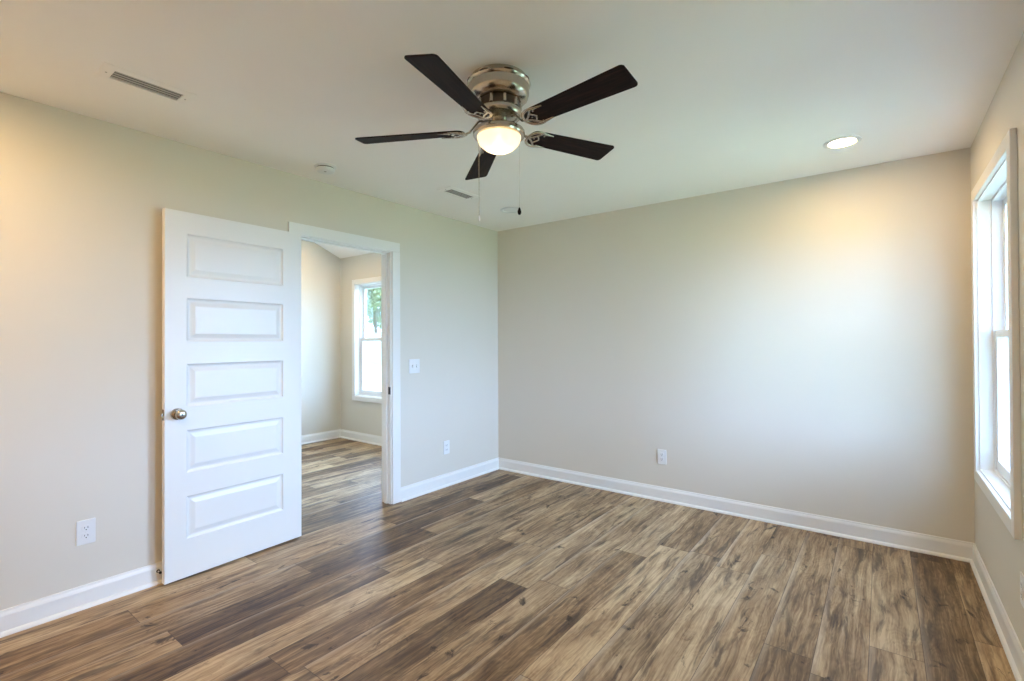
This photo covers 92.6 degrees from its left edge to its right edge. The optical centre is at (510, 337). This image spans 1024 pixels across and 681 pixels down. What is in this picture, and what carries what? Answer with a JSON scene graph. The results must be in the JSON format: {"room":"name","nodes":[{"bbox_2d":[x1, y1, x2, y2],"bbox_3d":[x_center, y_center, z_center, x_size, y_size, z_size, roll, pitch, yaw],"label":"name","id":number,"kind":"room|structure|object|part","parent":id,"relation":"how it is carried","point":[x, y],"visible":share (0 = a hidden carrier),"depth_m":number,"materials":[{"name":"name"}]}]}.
{"room":"empty bedroom","nodes":[
{"label":"empty bedroom","id":0,"kind":"room"},
{"bbox_2d":[0,92,497,609],"bbox_3d":[-1.553,-0.510,3.266,0.115,3.700,4.560,-1,-1,37],"label":"wall","id":1,"kind":"structure","parent":0,"point":[83,198],"depth_m":2.52,"materials":[{"name":"paint"}]},
{"bbox_2d":[0,561,161,637],"bbox_3d":[-2.167,1.279,2.318,0.026,0.112,2.320,-1,-1,37],"label":"baseboard","id":2,"kind":"structure","parent":1,"relation":"attached to","point":[27,615],"depth_m":2.38,"materials":[{"name":"paint"}]},
{"bbox_2d":[76,518,95,545],"bbox_3d":[-2.101,0.964,2.424,0.008,0.120,0.074,-1,-1,37],"label":"wall outlet","id":3,"kind":"object","parent":1,"relation":"attached to","point":[85,529],"visible":1,"depth_m":2.42,"materials":[{"name":"white plastic"}]},
{"bbox_2d":[82,525,90,530],"bbox_3d":[-2.099,0.944,2.423,0.002,0.029,0.034,-1,-1,37],"label":"receptacle","id":4,"kind":"object","parent":3,"relation":"attached to","point":[84,527],"depth_m":2.42,"materials":[{"name":"white plastic"}]},
{"bbox_2d":[82,532,90,538],"bbox_3d":[-2.099,0.983,2.422,0.002,0.029,0.034,-1,-1,37],"label":"receptacle","id":5,"kind":"object","parent":3,"relation":"attached to","point":[85,535],"depth_m":2.42,"materials":[{"name":"white plastic"}]},
{"bbox_2d":[161,208,300,584],"bbox_3d":[-1.616,0.316,2.948,0.098,2.024,0.822,-1,-1,35],"label":"door","id":6,"kind":"structure","parent":1,"relation":"in","point":[231,414],"depth_m":2.90,"materials":[{"name":"paint"}]},
{"bbox_3d":[-1.795,0.419,2.659,0.063,0.065,0.065,-1,-1,35],"label":"knob","id":7,"kind":"part","parent":6,"relation":"part of","materials":[{"name":"silver metal"}]},
{"bbox_2d":[288,222,400,503],"bbox_3d":[-1.238,0.285,3.666,0.142,2.112,0.944,-1,-1,37],"label":"door frame","id":8,"kind":"structure","parent":1,"relation":"attached to","point":[389,251],"depth_m":3.95,"materials":[{"name":"paint"}]},
{"bbox_3d":[-1.192,-0.733,3.636,0.014,0.076,0.944,-1,-1,37],"label":"head casing","id":9,"kind":"part","parent":8,"relation":"part of","materials":[{"name":"paint"}]},
{"bbox_3d":[-0.925,0.324,3.972,0.016,2.036,0.079,-1,-1,37],"label":"casing","id":10,"kind":"part","parent":8,"relation":"part of","materials":[{"name":"paint"}]},
{"bbox_2d":[409,359,419,372],"bbox_3d":[-0.804,0.243,4.131,0.018,0.118,0.117,-1,-1,37],"label":"light switch","id":11,"kind":"object","parent":1,"relation":"attached to","point":[414,364],"visible":1,"depth_m":4.13,"materials":[{"name":"white plastic"}]},
{"bbox_2d":[444,440,449,454],"bbox_3d":[-0.575,0.996,4.432,0.008,0.120,0.074,-1,-1,37],"label":"wall outlet","id":12,"kind":"object","parent":1,"relation":"attached to","point":[446,443],"visible":1,"depth_m":4.43,"materials":[{"name":"white plastic"}]},
{"bbox_2d":[401,458,498,501],"bbox_3d":[-0.501,1.289,4.509,0.026,0.112,1.296,-1,-1,37],"label":"baseboard","id":13,"kind":"structure","parent":1,"relation":"attached to","point":[408,492],"depth_m":4.42,"materials":[{"name":"paint"}]},
{"bbox_2d":[301,240,340,434],"bbox_3d":[-3.700,-0.488,5.006,0.100,3.700,4.730,-1,-1,37],"label":"wall","id":14,"kind":"structure","parent":0,"point":[320,268],"depth_m":6.47,"materials":[{"name":"paint"}]},
{"bbox_2d":[301,429,339,444],"bbox_3d":[-3.694,1.305,4.886,0.026,0.112,4.560,-1,-1,37],"label":"baseboard","id":15,"kind":"structure","parent":14,"relation":"attached to","point":[322,436],"depth_m":6.45,"materials":[{"name":"paint"}]},
{"bbox_3d":[-3.689,1.351,4.882,0.013,0.019,4.560,-1,-1,37],"label":"shoe moulding","id":16,"kind":"part","parent":15,"relation":"part of","materials":[{"name":"paint"}]},
{"bbox_2d":[316,243,373,258],"bbox_3d":[-2.671,-1.614,4.165,2.775,1.169,4.830,-1,-1,37],"label":"ceiling","id":17,"kind":"structure","parent":0,"point":[341,252],"depth_m":6.46,"materials":[{"name":"paint"}]},
{"bbox_2d":[0,438,1015,680],"bbox_3d":[-1.129,1.396,2.980,6.615,0.120,4.830,-1,-1,37],"label":"floor","id":18,"kind":"structure","parent":0,"point":[497,575],"depth_m":2.42,"materials":[{"name":"brown wood"}]},
{"bbox_2d":[0,0,1023,230],"bbox_3d":[-0.018,-1.165,2.146,3.795,0.100,4.830,-1,-1,37],"label":"ceiling","id":19,"kind":"structure","parent":0,"point":[728,94],"depth_m":2.11,"materials":[{"name":"paint"}]},
{"bbox_2d":[94,62,196,104],"bbox_3d":[-1.592,-1.105,2.149,0.150,0.008,0.335,-1,-1,37],"label":"ceiling vent","id":20,"kind":"object","parent":19,"relation":"in","point":[108,71],"visible":1,"depth_m":2.13,"materials":[{"name":"metal"}]},
{"bbox_2d":[314,163,336,174],"bbox_3d":[-1.192,-1.082,3.158,0.136,0.042,0.136,-1,-1,37],"label":"smoke detector","id":21,"kind":"object","parent":19,"relation":"attached to","point":[323,168],"visible":1,"depth_m":3.12,"materials":[{"name":"white plastic"}]},
{"bbox_2d":[437,186,480,199],"bbox_3d":[-0.390,-1.097,3.742,0.150,0.008,0.335,-1,-1,37],"label":"ceiling vent","id":22,"kind":"object","parent":19,"relation":"in","point":[450,190],"visible":1,"depth_m":3.73,"materials":[{"name":"metal"}]},
{"bbox_2d":[355,54,637,221],"bbox_3d":[-0.024,-0.807,2.086,1.174,0.617,1.210,-1,-1,37],"label":"ceiling fan","id":23,"kind":"object","parent":19,"relation":"hanging from","point":[495,95],"visible":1,"depth_m":2.02,"materials":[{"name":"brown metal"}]},
{"bbox_3d":[-0.432,-0.879,2.147,0.472,0.006,0.126,-2,12,5],"label":"blade","id":24,"kind":"part","parent":23,"relation":"part of","materials":[{"name":"brown wood"}]},
{"bbox_3d":[-0.197,-0.892,1.759,0.126,0.006,0.472,10,5,22],"label":"blade","id":25,"kind":"part","parent":23,"relation":"part of","materials":[{"name":"brown wood"}]},
{"bbox_3d":[-0.137,-0.889,2.491,0.126,0.006,0.472,-15,2,-13],"label":"blade","id":26,"kind":"part","parent":23,"relation":"part of","materials":[{"name":"brown wood"}]},
{"bbox_3d":[-0.048,-0.835,2.115,0.192,0.074,0.192,-1,-1,37],"label":"lamp shade","id":27,"kind":"part","parent":23,"relation":"part of","materials":[{"name":"white glass"}]},
{"bbox_3d":[0.281,-0.908,2.316,0.472,0.006,0.126,-2,-12,-31],"label":"blade","id":28,"kind":"part","parent":23,"relation":"part of","materials":[{"name":"brown wood"}]},
{"bbox_3d":[0.244,-0.910,1.864,0.472,0.006,0.126,-3,-13,41],"label":"blade","id":29,"kind":"part","parent":23,"relation":"part of","materials":[{"name":"brown wood"}]},
{"bbox_2d":[500,207,517,212],"bbox_3d":[0.007,-1.095,4.219,0.184,0.008,0.184,-1,-1,37],"label":"recessed light","id":30,"kind":"object","parent":19,"relation":"in","point":[505,209],"visible":0.91,"depth_m":4.20,"materials":[{"name":"white plastic"}]},
{"bbox_2d":[823,135,861,148],"bbox_3d":[1.900,-1.114,2.801,0.184,0.008,0.184,-1,-1,37],"label":"recessed light","id":31,"kind":"object","parent":19,"relation":"in","point":[844,141],"visible":1,"depth_m":2.79,"materials":[{"name":"white plastic"}]},
{"bbox_2d":[340,148,974,542],"bbox_3d":[0.312,-0.506,4.819,6.515,3.700,0.170,-1,-1,37],"label":"wall","id":32,"kind":"structure","parent":0,"point":[803,344],"depth_m":3.56,"materials":[{"name":"paint"}]},
{"bbox_2d":[340,429,381,445],"bbox_3d":[-1.276,1.302,5.896,2.655,0.112,0.026,-1,-1,37],"label":"baseboard","id":33,"kind":"structure","parent":32,"relation":"attached to","point":[346,434],"depth_m":6.40,"materials":[{"name":"paint"}]},
{"bbox_3d":[-1.280,1.349,5.890,2.655,0.019,0.013,-1,-1,37],"label":"shoe moulding","id":34,"kind":"part","parent":33,"relation":"part of","materials":[{"name":"paint"}]},
{"bbox_2d":[352,276,381,403],"bbox_3d":[-1.648,0.033,6.274,1.040,1.600,0.162,-1,-1,37],"label":"window","id":35,"kind":"structure","parent":32,"relation":"in","point":[366,293],"depth_m":6.49,"materials":[{"name":"paint"}]},
{"bbox_3d":[-2.080,0.036,6.515,0.062,1.600,0.022,-1,-1,37],"label":"casing","id":36,"kind":"part","parent":35,"relation":"part of","materials":[{"name":"paint"}]},
{"bbox_3d":[-1.694,-0.736,6.224,0.916,0.062,0.022,-1,-1,37],"label":"head casing","id":37,"kind":"part","parent":35,"relation":"part of","materials":[{"name":"paint"}]},
{"bbox_3d":[-1.687,0.802,6.213,0.916,0.062,0.022,-1,-1,37],"label":"sill casing","id":38,"kind":"part","parent":35,"relation":"part of","materials":[{"name":"paint"}]},
{"bbox_3d":[-1.626,0.033,6.303,0.924,1.484,0.090,-1,-1,37],"label":"frame","id":39,"kind":"part","parent":35,"relation":"part of","materials":[{"name":"white plastic"}]},
{"bbox_3d":[-1.637,0.379,6.284,0.876,0.743,0.032,-1,-1,37],"label":"sash","id":40,"kind":"part","parent":35,"relation":"part of","materials":[{"name":"glass"}]},
{"bbox_3d":[-1.619,-0.318,6.318,0.876,0.733,0.032,-1,-1,37],"label":"sash","id":41,"kind":"part","parent":35,"relation":"part of","materials":[{"name":"white plastic"}]},
{"bbox_3d":[-1.638,0.370,6.283,0.792,0.652,0.005,-1,-1,37],"label":"glass pane","id":42,"kind":"part","parent":35,"relation":"part of","materials":[{"name":"clear glass"}]},
{"bbox_3d":[-1.619,-0.318,6.317,0.792,0.661,0.005,-1,-1,37],"label":"glass pane","id":43,"kind":"part","parent":35,"relation":"part of","materials":[{"name":"clear glass"}]},
{"bbox_2d":[657,449,665,464],"bbox_3d":[1.240,0.977,3.996,0.074,0.120,0.008,-1,-1,37],"label":"wall outlet","id":44,"kind":"object","parent":32,"relation":"attached to","point":[661,454],"visible":1,"depth_m":4.00,"materials":[{"name":"white plastic"}]},
{"bbox_2d":[498,457,973,562],"bbox_3d":[1.296,1.277,3.941,3.575,0.112,0.026,-1,-1,37],"label":"baseboard","id":45,"kind":"structure","parent":32,"relation":"attached to","point":[954,549],"depth_m":3.52,"materials":[{"name":"paint"}]},
{"bbox_2d":[970,32,1023,649],"bbox_3d":[1.409,0.090,1.012,0.170,2.440,4.560,-1,-1,37],"label":"wall","id":46,"kind":"structure","parent":0,"point":[1002,555],"depth_m":2.09,"materials":[{"name":"paint"}]},
{"bbox_2d":[971,128,1021,539],"bbox_3d":[2.332,-0.014,2.270,0.162,1.600,1.040,-1,-1,37],"label":"window","id":47,"kind":"structure","parent":46,"relation":"in","point":[994,198],"depth_m":2.58,"materials":[{"name":"paint"}]},
{"bbox_3d":[2.572,-0.012,2.702,0.022,1.600,0.062,-1,-1,37],"label":"casing","id":48,"kind":"part","parent":47,"relation":"part of","materials":[{"name":"paint"}]},
{"bbox_3d":[2.273,-0.783,2.318,0.022,0.062,0.916,-1,-1,37],"label":"head casing","id":49,"kind":"part","parent":47,"relation":"part of","materials":[{"name":"paint"}]},
{"bbox_3d":[2.280,0.755,2.307,0.022,0.062,0.916,-1,-1,37],"label":"sill casing","id":50,"kind":"part","parent":47,"relation":"part of","materials":[{"name":"paint"}]},
{"bbox_3d":[2.361,-0.015,2.248,0.090,1.484,0.924,-1,-1,37],"label":"frame","id":51,"kind":"part","parent":47,"relation":"part of","materials":[{"name":"white plastic"}]},
{"bbox_3d":[2.346,0.332,2.259,0.032,0.743,0.876,-1,-1,37],"label":"sash","id":52,"kind":"part","parent":47,"relation":"part of","materials":[{"name":"glass"}]},
{"bbox_3d":[2.371,-0.366,2.242,0.032,0.733,0.876,-1,-1,37],"label":"sash","id":53,"kind":"part","parent":47,"relation":"part of","materials":[{"name":"white plastic"}]},
{"bbox_3d":[2.345,0.323,2.259,0.005,0.652,0.792,-1,-1,37],"label":"glass pane","id":54,"kind":"part","parent":47,"relation":"part of","materials":[{"name":"clear glass"}]},
{"bbox_3d":[1.980,-0.015,1.923,0.022,1.600,0.062,-1,-1,37],"label":"casing","id":55,"kind":"part","parent":47,"relation":"part of","materials":[{"name":"paint"}]},
{"bbox_2d":[970,543,1023,680],"bbox_3d":[1.336,1.255,1.062,0.026,0.112,4.560,-1,-1,37],"label":"baseboard","id":56,"kind":"structure","parent":46,"relation":"attached to","point":[1013,649],"depth_m":2.19,"materials":[{"name":"paint"}]},
{"bbox_2d":[1020,571,1023,607],"bbox_3d":[1.958,0.967,1.869,0.008,0.120,0.074,-1,-1,37],"label":"wall outlet","id":57,"kind":"object","parent":46,"relation":"attached to","point":[1021,573],"visible":1,"depth_m":1.87,"materials":[{"name":"white plastic"}]}
]}

